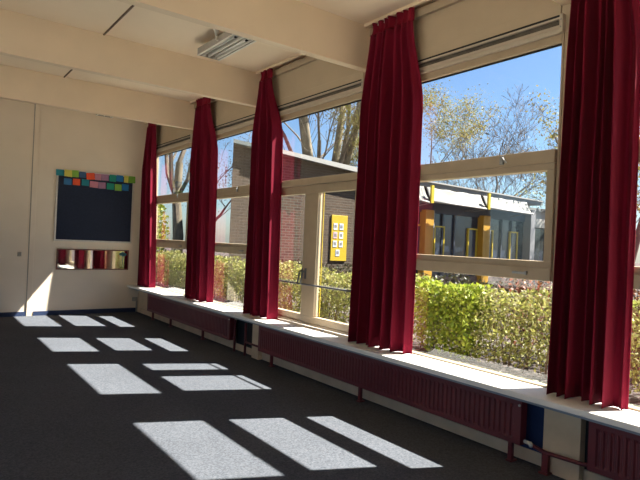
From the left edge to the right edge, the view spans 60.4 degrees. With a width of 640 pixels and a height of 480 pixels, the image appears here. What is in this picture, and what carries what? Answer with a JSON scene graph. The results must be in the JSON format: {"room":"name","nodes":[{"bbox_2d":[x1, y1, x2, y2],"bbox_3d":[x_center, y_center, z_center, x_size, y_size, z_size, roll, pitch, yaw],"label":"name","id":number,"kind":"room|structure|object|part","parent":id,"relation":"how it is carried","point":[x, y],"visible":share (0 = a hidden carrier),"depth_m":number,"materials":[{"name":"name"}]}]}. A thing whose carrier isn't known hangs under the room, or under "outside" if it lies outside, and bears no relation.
{"room":"classroom","nodes":[
{"label":"classroom","id":0,"kind":"room"},
{"bbox_2d":[0,98,147,315],"bbox_3d":[-6.129,-0.506,8.392,7.250,3.690,0.150,3,0,-37],"label":"wall","id":1,"kind":"structure","parent":0,"point":[68,139],"depth_m":9.44,"materials":[{"name":"beige paint"}]},
{"bbox_2d":[0,312,24,316],"bbox_3d":[-6.940,1.145,7.731,4.985,0.075,0.015,3,0,-37],"label":"baseboard","id":2,"kind":"structure","parent":1,"relation":"attached to","point":[2,314],"depth_m":9.09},
{"bbox_2d":[25,104,40,315],"bbox_3d":[-4.824,-0.506,9.257,0.075,3.570,0.018,3,0,-37],"label":"trim","id":3,"kind":"structure","parent":1,"relation":"attached to","point":[37,108],"depth_m":9.25,"materials":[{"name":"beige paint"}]},
{"bbox_2d":[33,308,135,315],"bbox_3d":[-4.146,1.274,9.811,1.755,0.075,0.015,3,0,-37],"label":"baseboard","id":4,"kind":"structure","parent":1,"relation":"attached to","point":[111,310],"depth_m":9.76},
{"bbox_2d":[56,248,128,269],"bbox_3d":[-4.053,0.350,9.850,1.233,0.366,0.021,3,0,-37],"label":"mirror","id":5,"kind":"object","parent":1,"relation":"attached to","point":[66,259],"visible":1,"depth_m":9.82,"materials":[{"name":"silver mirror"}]},
{"bbox_2d":[53,169,133,242],"bbox_3d":[-4.017,-0.584,9.843,1.327,1.240,0.034,3,0,-37],"label":"chalkboard","id":6,"kind":"object","parent":1,"relation":"attached to","point":[83,213],"visible":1,"depth_m":9.82,"materials":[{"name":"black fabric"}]},
{"bbox_2d":[56,169,63,175],"bbox_3d":[-4.473,-1.163,9.468,0.135,0.111,0.006,3,0,-37],"label":"paper note","id":7,"kind":"object","parent":6,"relation":"attached to","point":[60,172],"visible":1,"depth_m":9.47,"materials":[{"name":"teal paper"}]},
{"bbox_2d":[64,178,71,184],"bbox_3d":[-4.382,-1.016,9.554,0.126,0.110,0.007,3,0,-37],"label":"paper note","id":8,"kind":"object","parent":6,"relation":"attached to","point":[67,181],"visible":1,"depth_m":9.55,"materials":[{"name":"blue paper"}]},
{"bbox_2d":[64,169,71,176],"bbox_3d":[-4.367,-1.159,9.547,0.131,0.121,0.006,3,0,-37],"label":"paper note","id":9,"kind":"object","parent":6,"relation":"attached to","point":[68,173],"visible":1,"depth_m":9.55,"materials":[{"name":"yellow paper"}]},
{"bbox_2d":[72,170,78,176],"bbox_3d":[-4.275,-1.158,9.615,0.115,0.124,0.007,3,0,-37],"label":"paper note","id":10,"kind":"object","parent":6,"relation":"attached to","point":[75,173],"visible":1,"depth_m":9.62,"materials":[{"name":"green paper"}]},
{"bbox_2d":[73,179,79,184],"bbox_3d":[-4.268,-1.016,9.639,0.120,0.111,0.006,3,0,-37],"label":"paper note","id":11,"kind":"object","parent":6,"relation":"attached to","point":[75,181],"visible":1,"depth_m":9.64,"materials":[{"name":"orange paper"}]},
{"bbox_2d":[79,171,85,177],"bbox_3d":[-4.181,-1.149,9.685,0.113,0.106,0.006,3,0,-37],"label":"paper note","id":12,"kind":"object","parent":6,"relation":"attached to","point":[81,174],"visible":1,"depth_m":9.69,"materials":[{"name":"blue paper"}]},
{"bbox_2d":[82,179,88,185],"bbox_3d":[-4.148,-1.017,9.728,0.125,0.115,0.006,3,0,-37],"label":"paper note","id":13,"kind":"object","parent":6,"relation":"attached to","point":[85,182],"visible":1,"depth_m":9.73,"materials":[{"name":"teal paper"}]},
{"bbox_2d":[86,173,94,179],"bbox_3d":[-4.072,-1.133,9.766,0.151,0.131,0.007,3,0,-37],"label":"paper note","id":14,"kind":"object","parent":6,"relation":"attached to","point":[90,176],"visible":1,"depth_m":9.77,"materials":[{"name":"orange paper"}]},
{"bbox_2d":[90,181,97,187],"bbox_3d":[-4.033,-0.990,9.815,0.145,0.116,0.007,3,0,-37],"label":"paper note","id":15,"kind":"object","parent":6,"relation":"attached to","point":[93,184],"visible":1,"depth_m":9.81,"materials":[{"name":"pink paper"}]},
{"bbox_2d":[95,174,100,179],"bbox_3d":[-3.970,-1.128,9.843,0.109,0.115,0.007,3,0,-37],"label":"paper note","id":16,"kind":"object","parent":6,"relation":"attached to","point":[97,176],"visible":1,"depth_m":9.84,"materials":[{"name":"pink paper"}]},
{"bbox_2d":[98,182,105,188],"bbox_3d":[-3.923,-0.980,9.896,0.131,0.120,0.007,3,0,-37],"label":"paper note","id":17,"kind":"object","parent":6,"relation":"attached to","point":[101,185],"visible":1,"depth_m":9.89,"materials":[{"name":"pink paper"}]},
{"bbox_2d":[101,174,108,180],"bbox_3d":[-3.873,-1.127,9.915,0.130,0.117,0.006,3,0,-37],"label":"paper note","id":18,"kind":"object","parent":6,"relation":"attached to","point":[104,177],"visible":1,"depth_m":9.91,"materials":[{"name":"pink paper"}]},
{"bbox_2d":[107,183,113,189],"bbox_3d":[-3.804,-0.971,9.986,0.130,0.117,0.006,3,0,-37],"label":"paper note","id":19,"kind":"object","parent":6,"relation":"attached to","point":[110,186],"visible":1,"depth_m":9.99,"materials":[{"name":"green paper"}]},
{"bbox_2d":[109,175,115,181],"bbox_3d":[-3.764,-1.122,9.996,0.120,0.126,0.006,3,0,-37],"label":"paper note","id":20,"kind":"object","parent":6,"relation":"attached to","point":[112,178],"visible":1,"depth_m":9.99,"materials":[{"name":"green paper"}]},
{"bbox_2d":[115,184,121,190],"bbox_3d":[-3.693,-0.960,10.068,0.122,0.117,0.007,3,0,-37],"label":"paper note","id":21,"kind":"object","parent":6,"relation":"attached to","point":[118,187],"visible":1,"depth_m":10.07,"materials":[{"name":"green paper"}]},
{"bbox_2d":[116,175,122,181],"bbox_3d":[-3.665,-1.126,10.070,0.125,0.118,0.007,3,0,-37],"label":"paper note","id":22,"kind":"object","parent":6,"relation":"attached to","point":[119,178],"visible":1,"depth_m":10.07,"materials":[{"name":"blue paper"}]},
{"bbox_2d":[122,184,128,190],"bbox_3d":[-3.590,-0.968,10.144,0.124,0.122,0.006,3,0,-37],"label":"paper note","id":23,"kind":"object","parent":6,"relation":"attached to","point":[125,187],"visible":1,"depth_m":10.15,"materials":[{"name":"blue paper"}]},
{"bbox_2d":[129,176,134,182],"bbox_3d":[-3.487,-1.117,10.201,0.125,0.127,0.006,3,0,-37],"label":"paper note","id":24,"kind":"object","parent":6,"relation":"attached to","point":[131,178],"visible":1,"depth_m":10.20,"materials":[{"name":"green paper"}]},
{"bbox_2d":[132,297,136,311],"bbox_3d":[-3.470,1.205,10.294,0.090,0.275,0.042,3,0,-37],"label":"pipe","id":25,"kind":"object","parent":1,"relation":"attached to","point":[133,298],"visible":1,"depth_m":10.30,"materials":[{"name":"grey plastic"}]},
{"bbox_2d":[0,0,435,102],"bbox_3d":[-1.671,-2.290,2.513,7.250,0.200,14.825,3,0,-37],"label":"ceiling","id":26,"kind":"structure","parent":0,"point":[139,25],"depth_m":5.63,"materials":[{"name":"white paint"}]},
{"bbox_2d":[0,64,195,129],"bbox_3d":[-4.785,-2.093,6.687,6.954,0.420,0.090,3,0,-37],"label":"ceiling beam","id":27,"kind":"structure","parent":26,"relation":"attached to","point":[16,84],"depth_m":7.79,"materials":[{"name":"beige paint"}]},
{"bbox_2d":[103,5,133,35],"bbox_3d":[-2.007,-2.184,5.472,0.015,0.012,1.030,3,0,-37],"label":"trim","id":28,"kind":"structure","parent":26,"relation":"attached to","point":[132,6],"depth_m":5.46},
{"bbox_2d":[0,8,260,107],"bbox_3d":[-3.551,-2.048,5.026,6.954,0.420,0.090,3,0,-37],"label":"ceiling beam","id":29,"kind":"structure","parent":26,"relation":"attached to","point":[22,36],"depth_m":5.99,"materials":[{"name":"beige paint"}]},
{"bbox_2d":[190,96,217,108],"bbox_3d":[-1.421,-2.103,7.896,0.119,0.101,1.960,3,0,-37],"label":"track","id":30,"kind":"object","parent":26,"relation":"attached to","point":[194,100],"visible":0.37,"depth_m":8.42,"materials":[{"name":"beige paint"}]},
{"bbox_2d":[185,97,217,302],"bbox_3d":[-1.755,-0.620,8.134,0.177,3.025,0.721,3,0,-37],"label":"curtain","id":31,"kind":"object","parent":30,"relation":"hanging from","point":[201,230],"visible":0.98,"depth_m":8.04,"materials":[{"name":"red fabric"}]},
{"bbox_2d":[197,29,255,60],"bbox_3d":[-0.961,-2.069,5.710,0.390,0.151,0.900,3,0,-37],"label":"ceiling light","id":32,"kind":"object","parent":26,"relation":"attached to","point":[224,45],"visible":0.59,"depth_m":5.72,"materials":[{"name":"grey metal"}]},
{"bbox_2d":[117,0,371,71],"bbox_3d":[-2.310,-2.003,3.357,6.954,0.420,0.090,3,0,-37],"label":"ceiling beam","id":33,"kind":"structure","parent":26,"relation":"attached to","point":[291,25],"depth_m":4.79,"materials":[{"name":"beige paint"}]},
{"bbox_2d":[256,53,318,77],"bbox_3d":[-0.184,-2.057,6.231,0.119,0.101,1.970,3,0,-37],"label":"track","id":34,"kind":"object","parent":26,"relation":"attached to","point":[306,60],"visible":0.3,"depth_m":6.46,"materials":[{"name":"beige paint"}]},
{"bbox_2d":[243,68,282,319],"bbox_3d":[-0.681,-0.581,6.683,0.176,3.025,0.591,3,0,-37],"label":"curtain","id":35,"kind":"object","parent":34,"relation":"hanging from","point":[261,284],"visible":1,"depth_m":6.64,"materials":[{"name":"red fabric"}]},
{"bbox_3d":[-0.218,-2.094,6.205,0.030,0.031,1.970,3,0,-37],"label":"rail","id":36,"kind":"part","parent":34,"relation":"part of","materials":[{"name":"beige paint"}]},
{"bbox_2d":[364,0,463,35],"bbox_3d":[1.053,-2.012,4.566,0.119,0.101,1.960,3,0,-37],"label":"track","id":37,"kind":"object","parent":26,"relation":"attached to","point":[438,5],"visible":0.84,"depth_m":4.79,"materials":[{"name":"beige paint"}]},
{"bbox_2d":[348,7,422,353],"bbox_3d":[0.586,-0.535,4.977,0.177,3.025,0.713,3,0,-37],"label":"curtain","id":38,"kind":"object","parent":37,"relation":"hanging from","point":[382,298],"visible":1,"depth_m":4.91,"materials":[{"name":"red fabric"}]},
{"bbox_3d":[1.019,-2.049,4.540,0.030,0.031,1.960,3,0,-37],"label":"rail","id":39,"kind":"part","parent":37,"relation":"part of","materials":[{"name":"beige paint"}]},
{"bbox_2d":[552,0,570,5],"bbox_3d":[-1.076,-1.958,1.696,6.954,0.420,0.090,3,0,-37],"label":"ceiling beam","id":40,"kind":"structure","parent":26,"relation":"attached to","point":[561,2],"depth_m":3.74,"materials":[{"name":"beige paint"}]},
{"bbox_3d":[-2.666,-2.148,9.572,0.119,0.101,1.995,3,0,-37],"label":"track","id":41,"kind":"object","parent":26,"relation":"attached to","visible":0},
{"bbox_2d":[137,123,156,287],"bbox_3d":[-3.080,-0.668,9.914,0.180,3.025,0.521,3,0,-37],"label":"curtain","id":42,"kind":"object","parent":41,"relation":"hanging from","point":[146,259],"visible":0.93,"depth_m":9.85,"materials":[{"name":"red fabric"}]},
{"bbox_3d":[2.288,-1.967,2.905,0.119,0.101,1.960,3,0,-37],"label":"track","id":43,"kind":"object","parent":26,"relation":"attached to","visible":0},
{"bbox_2d":[546,0,639,409],"bbox_3d":[1.719,-0.494,3.452,0.177,3.025,0.464,3,0,-37],"label":"curtain","id":44,"kind":"object","parent":43,"relation":"hanging from","point":[591,326],"visible":1,"depth_m":3.43,"materials":[{"name":"red fabric"}]},
{"bbox_2d":[251,324,261,359],"bbox_3d":[-0.757,1.224,6.698,0.070,0.435,0.160,3,0,-37],"label":"wall","id":45,"kind":"structure","parent":0,"point":[256,354],"depth_m":6.67,"materials":[{"name":"beige paint"}]},
{"bbox_2d":[0,312,565,479],"bbox_3d":[-1.862,1.435,2.471,6.870,0.120,14.525,3,0,-37],"label":"floor","id":46,"kind":"structure","parent":0,"point":[116,395],"depth_m":4.39,"materials":[{"name":"grey carpet"}]},
{"bbox_2d":[147,294,234,339],"bbox_3d":[-2.062,1.178,8.338,0.079,0.432,3.076,3,0,-37],"label":"radiator","id":47,"kind":"object","parent":46,"relation":"on","point":[222,326],"visible":0.94,"depth_m":7.99,"materials":[{"name":"red metal"}]},
{"bbox_3d":[-1.139,1.144,7.108,0.070,0.297,0.003,3,0,-37],"label":"panel","id":48,"kind":"part","parent":47,"relation":"part of","materials":[{"name":"red metal"}]},
{"bbox_2d":[232,320,257,355],"bbox_3d":[-0.913,1.236,6.823,0.030,0.400,0.725,3,0,-37],"label":"pipe","id":49,"kind":"object","parent":46,"relation":"on","point":[235,321],"visible":0.91,"depth_m":6.84,"materials":[{"name":"red metal"}]},
{"bbox_2d":[258,326,532,461],"bbox_3d":[0.357,1.266,5.082,0.079,0.432,3.571,3,0,-37],"label":"radiator","id":50,"kind":"object","parent":46,"relation":"on","point":[501,417],"visible":0.93,"depth_m":4.52,"materials":[{"name":"red metal"}]},
{"bbox_3d":[1.377,1.236,3.721,0.070,0.297,0.003,3,0,-37],"label":"panel","id":51,"kind":"part","parent":50,"relation":"part of","materials":[{"name":"red metal"}]},
{"bbox_2d":[523,439,586,475],"bbox_3d":[1.507,1.435,3.534,0.060,0.177,0.454,3,0,-37],"label":"pipe","id":52,"kind":"object","parent":46,"relation":"on","point":[545,460],"visible":0.98,"depth_m":3.56,"materials":[{"name":"red metal"}]},
{"bbox_2d":[587,421,639,479],"bbox_3d":[2.504,1.344,2.193,0.079,0.432,2.881,3,0,-37],"label":"radiator","id":53,"kind":"object","parent":46,"relation":"on","point":[613,453],"visible":0.84,"depth_m":3.22,"materials":[{"name":"red metal"}]},
{"bbox_2d":[156,0,570,174],"bbox_3d":[1.073,-0.537,4.599,0.070,3.048,14.525,3,0,-37],"label":"wall","id":54,"kind":"structure","parent":0,"point":[466,17],"depth_m":4.73,"materials":[{"name":"white paint"}]},
{"bbox_2d":[155,143,191,294],"bbox_3d":[-2.589,-0.356,9.435,0.130,2.447,1.685,3,0,-37],"label":"window","id":55,"kind":"structure","parent":54,"relation":"in","point":[180,197],"depth_m":9.30,"materials":[{"name":"beige wood"}]},
{"bbox_3d":[-2.604,0.862,9.436,0.060,0.012,1.618,3,0,-37],"label":"rail","id":56,"kind":"part","parent":55,"relation":"part of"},
{"bbox_3d":[-2.561,-0.320,9.435,0.081,0.728,1.611,3,0,-37],"label":"sash","id":57,"kind":"part","parent":55,"relation":"part of","materials":[{"name":"beige wood"}]},
{"bbox_3d":[-2.561,-0.362,9.455,0.060,2.433,1.685,3,0,-37],"label":"frame","id":58,"kind":"part","parent":55,"relation":"part of","materials":[{"name":"beige wood"}]},
{"bbox_2d":[156,130,192,145],"bbox_3d":[-2.640,-1.753,9.601,0.015,0.080,2.015,3,0,-37],"label":"trim","id":59,"kind":"structure","parent":54,"relation":"attached to","point":[188,132],"depth_m":9.37,"materials":[{"name":"beige wood"}]},
{"bbox_2d":[156,134,192,152],"bbox_3d":[-2.540,-1.643,9.434,0.046,0.127,1.688,3,0,-37],"label":"strip","id":60,"kind":"object","parent":54,"relation":"attached to","point":[187,139],"visible":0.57,"depth_m":9.31,"materials":[{"name":"brown"}]},
{"bbox_2d":[213,125,252,309],"bbox_3d":[-1.344,-0.311,7.760,0.130,2.447,1.650,3,0,-37],"label":"window","id":61,"kind":"structure","parent":54,"relation":"in","point":[239,191],"depth_m":7.56,"materials":[{"name":"beige wood"}]},
{"bbox_3d":[-1.359,0.907,7.761,0.060,0.012,1.583,3,0,-37],"label":"rail","id":62,"kind":"part","parent":61,"relation":"part of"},
{"bbox_3d":[-1.316,-0.274,7.760,0.081,0.728,1.576,3,0,-37],"label":"sash","id":63,"kind":"part","parent":61,"relation":"part of","materials":[{"name":"beige wood"}]},
{"bbox_3d":[-1.317,-0.317,7.780,0.060,2.433,1.650,3,0,-37],"label":"frame","id":64,"kind":"part","parent":61,"relation":"part of","materials":[{"name":"beige wood"}]},
{"bbox_2d":[213,108,255,126],"bbox_3d":[-1.396,-1.707,7.926,0.015,0.080,1.980,3,0,-37],"label":"trim","id":65,"kind":"structure","parent":54,"relation":"attached to","point":[251,111],"depth_m":7.61,"materials":[{"name":"beige wood"}]},
{"bbox_2d":[214,114,254,134],"bbox_3d":[-1.296,-1.597,7.759,0.046,0.127,1.653,3,0,-37],"label":"strip","id":66,"kind":"object","parent":54,"relation":"attached to","point":[248,120],"visible":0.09,"depth_m":7.59,"materials":[{"name":"brown"}]},
{"bbox_2d":[278,92,361,335],"bbox_3d":[-0.123,-0.274,6.151,0.140,2.433,1.771,3,0,-35],"label":"window","id":67,"kind":"structure","parent":54,"relation":"in","point":[313,188],"depth_m":6.04,"materials":[{"name":"beige wood"}]},
{"bbox_3d":[-0.230,0.401,6.219,0.060,0.179,0.058,3,0,-37],"label":"casement handle","id":68,"kind":"part","parent":67,"relation":"part of","materials":[{"name":"grey metal"}]},
{"bbox_3d":[-0.194,0.402,6.138,0.060,0.179,0.058,3,0,-37],"label":"casement handle","id":69,"kind":"part","parent":67,"relation":"part of","materials":[{"name":"grey metal"}]},
{"bbox_3d":[-0.153,0.929,6.140,0.060,0.028,1.703,3,0,-37],"label":"rail","id":70,"kind":"part","parent":67,"relation":"part of","materials":[{"name":"beige wood"}]},
{"bbox_3d":[-0.112,-0.273,6.159,0.060,2.433,1.770,3,0,-37],"label":"frame","id":71,"kind":"part","parent":67,"relation":"part of","materials":[{"name":"beige wood"}]},
{"bbox_2d":[276,72,363,105],"bbox_3d":[-0.158,-1.662,6.261,0.015,0.080,1.990,3,0,-37],"label":"trim","id":72,"kind":"structure","parent":54,"relation":"attached to","point":[357,76],"depth_m":6.00,"materials":[{"name":"beige wood"}]},
{"bbox_2d":[277,78,364,115],"bbox_3d":[-0.091,-1.553,6.138,0.046,0.127,1.773,3,0,-37],"label":"strip","id":73,"kind":"object","parent":54,"relation":"attached to","point":[355,87],"visible":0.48,"depth_m":5.96,"materials":[{"name":"brown"}]},
{"bbox_2d":[412,33,564,387],"bbox_3d":[1.098,-0.222,4.473,0.130,2.447,1.760,3,0,-37],"label":"window","id":74,"kind":"structure","parent":54,"relation":"in","point":[548,161],"depth_m":4.08,"materials":[{"name":"beige wood"}]},
{"bbox_3d":[1.083,0.996,4.475,0.060,0.012,1.693,3,0,-37],"label":"rail","id":75,"kind":"part","parent":74,"relation":"part of","materials":[{"name":"beige wood"}]},
{"bbox_3d":[1.126,-0.185,4.474,0.081,0.728,1.686,3,0,-37],"label":"sash","id":76,"kind":"part","parent":74,"relation":"part of","materials":[{"name":"beige wood"}]},
{"bbox_2d":[417,4,561,60],"bbox_3d":[1.079,-1.617,4.596,0.015,0.080,1.980,3,0,-37],"label":"trim","id":77,"kind":"structure","parent":54,"relation":"attached to","point":[555,10],"depth_m":4.24,"materials":[{"name":"beige wood"}]},
{"bbox_2d":[628,139,639,411],"bbox_3d":[2.332,-0.177,2.812,0.130,2.447,1.760,3,0,-37],"label":"window","id":78,"kind":"structure","parent":54,"relation":"in","point":[636,285],"depth_m":3.32,"materials":[{"name":"beige wood"}]},
{"bbox_3d":[2.317,1.041,2.814,0.060,0.012,1.693,3,0,-37],"label":"rail","id":79,"kind":"part","parent":78,"relation":"part of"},
{"bbox_3d":[2.360,-0.140,2.813,0.081,0.728,1.686,3,0,-37],"label":"sash","id":80,"kind":"part","parent":78,"relation":"part of","materials":[{"name":"beige wood"}]},
{"bbox_2d":[138,291,588,469],"bbox_3d":[0.966,1.328,4.571,0.178,0.595,14.525,3,0,-37],"label":"wall","id":81,"kind":"structure","parent":0,"point":[534,428],"depth_m":3.78,"materials":[{"name":"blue paint"}]},
{"bbox_2d":[137,307,612,479],"bbox_3d":[0.896,1.460,4.509,0.015,0.085,14.505,3,0,-37],"label":"trim","id":82,"kind":"structure","parent":81,"relation":"attached to","point":[521,452],"depth_m":4.77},
{"bbox_2d":[127,285,639,432],"bbox_3d":[0.895,1.014,4.509,0.390,0.040,14.525,3,0,-37],"label":"windowsill","id":83,"kind":"structure","parent":81,"relation":"attached to","point":[628,419],"depth_m":4.21,"materials":[{"name":"white paint"}]},
{"bbox_2d":[129,287,639,435],"bbox_3d":[0.839,1.042,4.468,0.185,0.022,14.525,3,0,-37],"label":"trim","id":84,"kind":"structure","parent":81,"relation":"attached to","point":[500,394],"depth_m":4.14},
{"bbox_2d":[418,13,565,74],"bbox_3d":[1.146,-1.508,4.473,0.046,0.127,1.763,3,0,-37],"label":"strip","id":85,"kind":"object","parent":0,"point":[555,25],"visible":0.72,"depth_m":4.19,"materials":[{"name":"brown"}]},
{"bbox_2d":[543,408,585,479],"bbox_3d":[1.577,1.310,3.557,0.070,0.435,0.250,3,0,-37],"label":"wall","id":86,"kind":"structure","parent":0,"point":[564,435],"depth_m":3.51,"materials":[{"name":"beige paint"}]},
{"label":"outside","id":87,"kind":"structure","parent":0,"visible":0},
{"bbox_2d":[156,247,639,405],"bbox_3d":[31.602,3.156,60.954,116.360,0.120,180.000,3,0,-37],"label":"ground","id":88,"kind":"structure","parent":87,"point":[528,372],"depth_m":7.58,"materials":[{"name":"green plant"}]},
{"bbox_2d":[156,204,169,270],"bbox_3d":[-7.454,-0.251,23.092,1.867,3.049,2.270,3,0,-37],"label":"shrub","id":89,"kind":"object","parent":88,"relation":"on","point":[160,206],"visible":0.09,"depth_m":22.82,"materials":[{"name":"green plant"}]},
{"bbox_2d":[164,149,190,261],"bbox_3d":[-5.425,-5.416,22.296,8.364,13.598,11.683,3,0,-37],"label":"tree","id":90,"kind":"object","parent":88,"relation":"on","point":[174,181],"visible":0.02,"depth_m":21.68,"materials":[{"name":"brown plant"}]},
{"bbox_2d":[165,132,250,220],"bbox_3d":[-6.910,-4.454,31.476,10.219,11.594,9.054,3,0,-37],"label":"tree","id":91,"kind":"object","parent":88,"relation":"on","point":[226,171],"visible":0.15,"depth_m":31.56,"materials":[{"name":"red plant"}]},
{"bbox_2d":[228,139,357,282],"bbox_3d":[-1.715,-0.834,21.688,6.830,4.645,5.510,3,0,-37],"label":"brick building","id":92,"kind":"structure","parent":88,"relation":"on","point":[295,165],"depth_m":19.27,"materials":[{"name":"brown brick"}]},
{"bbox_2d":[330,215,347,260],"bbox_3d":[0.702,-0.069,20.421,0.750,1.690,0.059,3,0,-37],"label":"notice board","id":93,"kind":"object","parent":92,"relation":"attached to","point":[338,240],"visible":1,"depth_m":20.39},
{"bbox_2d":[283,101,360,164],"bbox_3d":[0.590,-9.181,31.561,13.668,21.751,19.192,2,0,5],"label":"tree","id":94,"kind":"object","parent":88,"relation":"on","point":[304,123],"visible":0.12,"depth_m":28.84,"materials":[{"name":"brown plant"}]},
{"bbox_2d":[156,249,639,395],"bbox_3d":[0.402,0.981,9.669,0.819,1.096,18.065,3,0,-37],"label":"hedge","id":95,"kind":"object","parent":88,"relation":"on","point":[177,268],"visible":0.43,"depth_m":7.46,"materials":[{"name":"green plant"}]},
{"bbox_2d":[157,286,639,406],"bbox_3d":[0.402,1.504,7.193,2.060,0.020,27.000,3,0,-37],"label":"path","id":96,"kind":"structure","parent":88,"relation":"on","point":[157,286],"depth_m":6.82,"materials":[{"name":"concrete"}]},
{"bbox_2d":[315,80,509,166],"bbox_3d":[4.395,-3.751,30.415,10.667,11.162,8.878,2,0,0],"label":"tree","id":97,"kind":"object","parent":88,"relation":"on","point":[431,103],"visible":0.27,"depth_m":28.44,"materials":[{"name":"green plant"}]},
{"bbox_2d":[413,276,493,359],"bbox_3d":[1.795,1.035,7.496,0.676,1.058,1.052,3,0,-37],"label":"shrub","id":98,"kind":"object","parent":88,"relation":"on","point":[458,298],"visible":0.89,"depth_m":7.36,"materials":[{"name":"green plant"}]},
{"bbox_2d":[280,259,639,338],"bbox_3d":[2.371,1.144,12.497,0.938,0.965,13.258,3,0,-37],"label":"hedge","id":99,"kind":"object","parent":88,"relation":"on","point":[465,280],"visible":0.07,"depth_m":11.78,"materials":[{"name":"green plant"}]},
{"bbox_2d":[416,181,542,290],"bbox_3d":[4.993,0.013,18.958,7.070,3.500,2.130,3,0,-37],"label":"school wing","id":100,"kind":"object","parent":88,"relation":"on","point":[443,229],"visible":0.5,"depth_m":18.93,"materials":[{"name":"glass"}]},
{"bbox_2d":[419,186,430,203],"bbox_3d":[2.843,-1.344,16.552,0.515,0.597,0.852,3,0,-37],"label":"awning","id":101,"kind":"object","parent":100,"relation":"attached to","point":[423,197],"visible":0.5,"depth_m":16.40,"materials":[{"name":"white fabric"}]},
{"bbox_2d":[419,187,487,211],"bbox_3d":[4.193,-1.277,17.557,2.601,0.587,0.852,3,0,-37],"label":"awning","id":102,"kind":"object","parent":100,"relation":"attached to","point":[449,197],"visible":0.95,"depth_m":17.36,"materials":[{"name":"white fabric"}]},
{"bbox_3d":[4.789,0.211,19.279,6.900,2.050,0.980,3,0,-37],"label":"facade glass","id":103,"kind":"part","parent":100,"relation":"part of","materials":[{"name":"grey glass"}]},
{"bbox_2d":[471,196,533,216],"bbox_3d":[6.357,-1.161,19.168,2.521,0.554,0.852,3,0,-37],"label":"awning","id":104,"kind":"object","parent":100,"relation":"attached to","point":[500,204],"visible":0.98,"depth_m":18.99,"materials":[{"name":"white fabric"}]},
{"bbox_3d":[7.861,0.384,20.756,0.300,3.020,0.320,3,0,-37],"label":"corner post","id":105,"kind":"part","parent":100,"relation":"part of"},
{"bbox_2d":[421,84,557,196],"bbox_3d":[11.022,-3.594,33.866,9.874,11.403,9.698,2,0,-3],"label":"tree","id":106,"kind":"object","parent":88,"relation":"on","point":[510,148],"visible":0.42,"depth_m":32.63,"materials":[{"name":"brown plant"}]},
{"bbox_2d":[458,142,544,199],"bbox_3d":[15.594,-3.374,48.340,7.350,11.581,13.584,3,0,-16],"label":"tree","id":107,"kind":"object","parent":88,"relation":"on","point":[485,142],"visible":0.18,"depth_m":47.94,"materials":[{"name":"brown plant"}]},
{"bbox_2d":[529,207,550,283],"bbox_3d":[8.455,0.264,26.166,6.800,3.360,4.700,3,0,-37],"label":"school wing","id":108,"kind":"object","parent":88,"relation":"on","point":[540,213],"visible":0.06,"depth_m":24.65,"materials":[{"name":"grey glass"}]},
{"bbox_2d":[493,277,639,375],"bbox_3d":[3.787,1.025,7.082,0.961,1.270,3.283,3,0,-37],"label":"hedge","id":109,"kind":"object","parent":88,"relation":"on","point":[522,286],"visible":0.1,"depth_m":7.98,"materials":[{"name":"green plant"}]},
{"bbox_2d":[506,85,639,265],"bbox_3d":[12.991,-3.110,23.924,8.487,10.507,10.104,2,0,2],"label":"tree","id":110,"kind":"object","parent":88,"relation":"on","point":[554,135],"visible":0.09,"depth_m":26.18,"materials":[{"name":"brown plant"}]}
]}

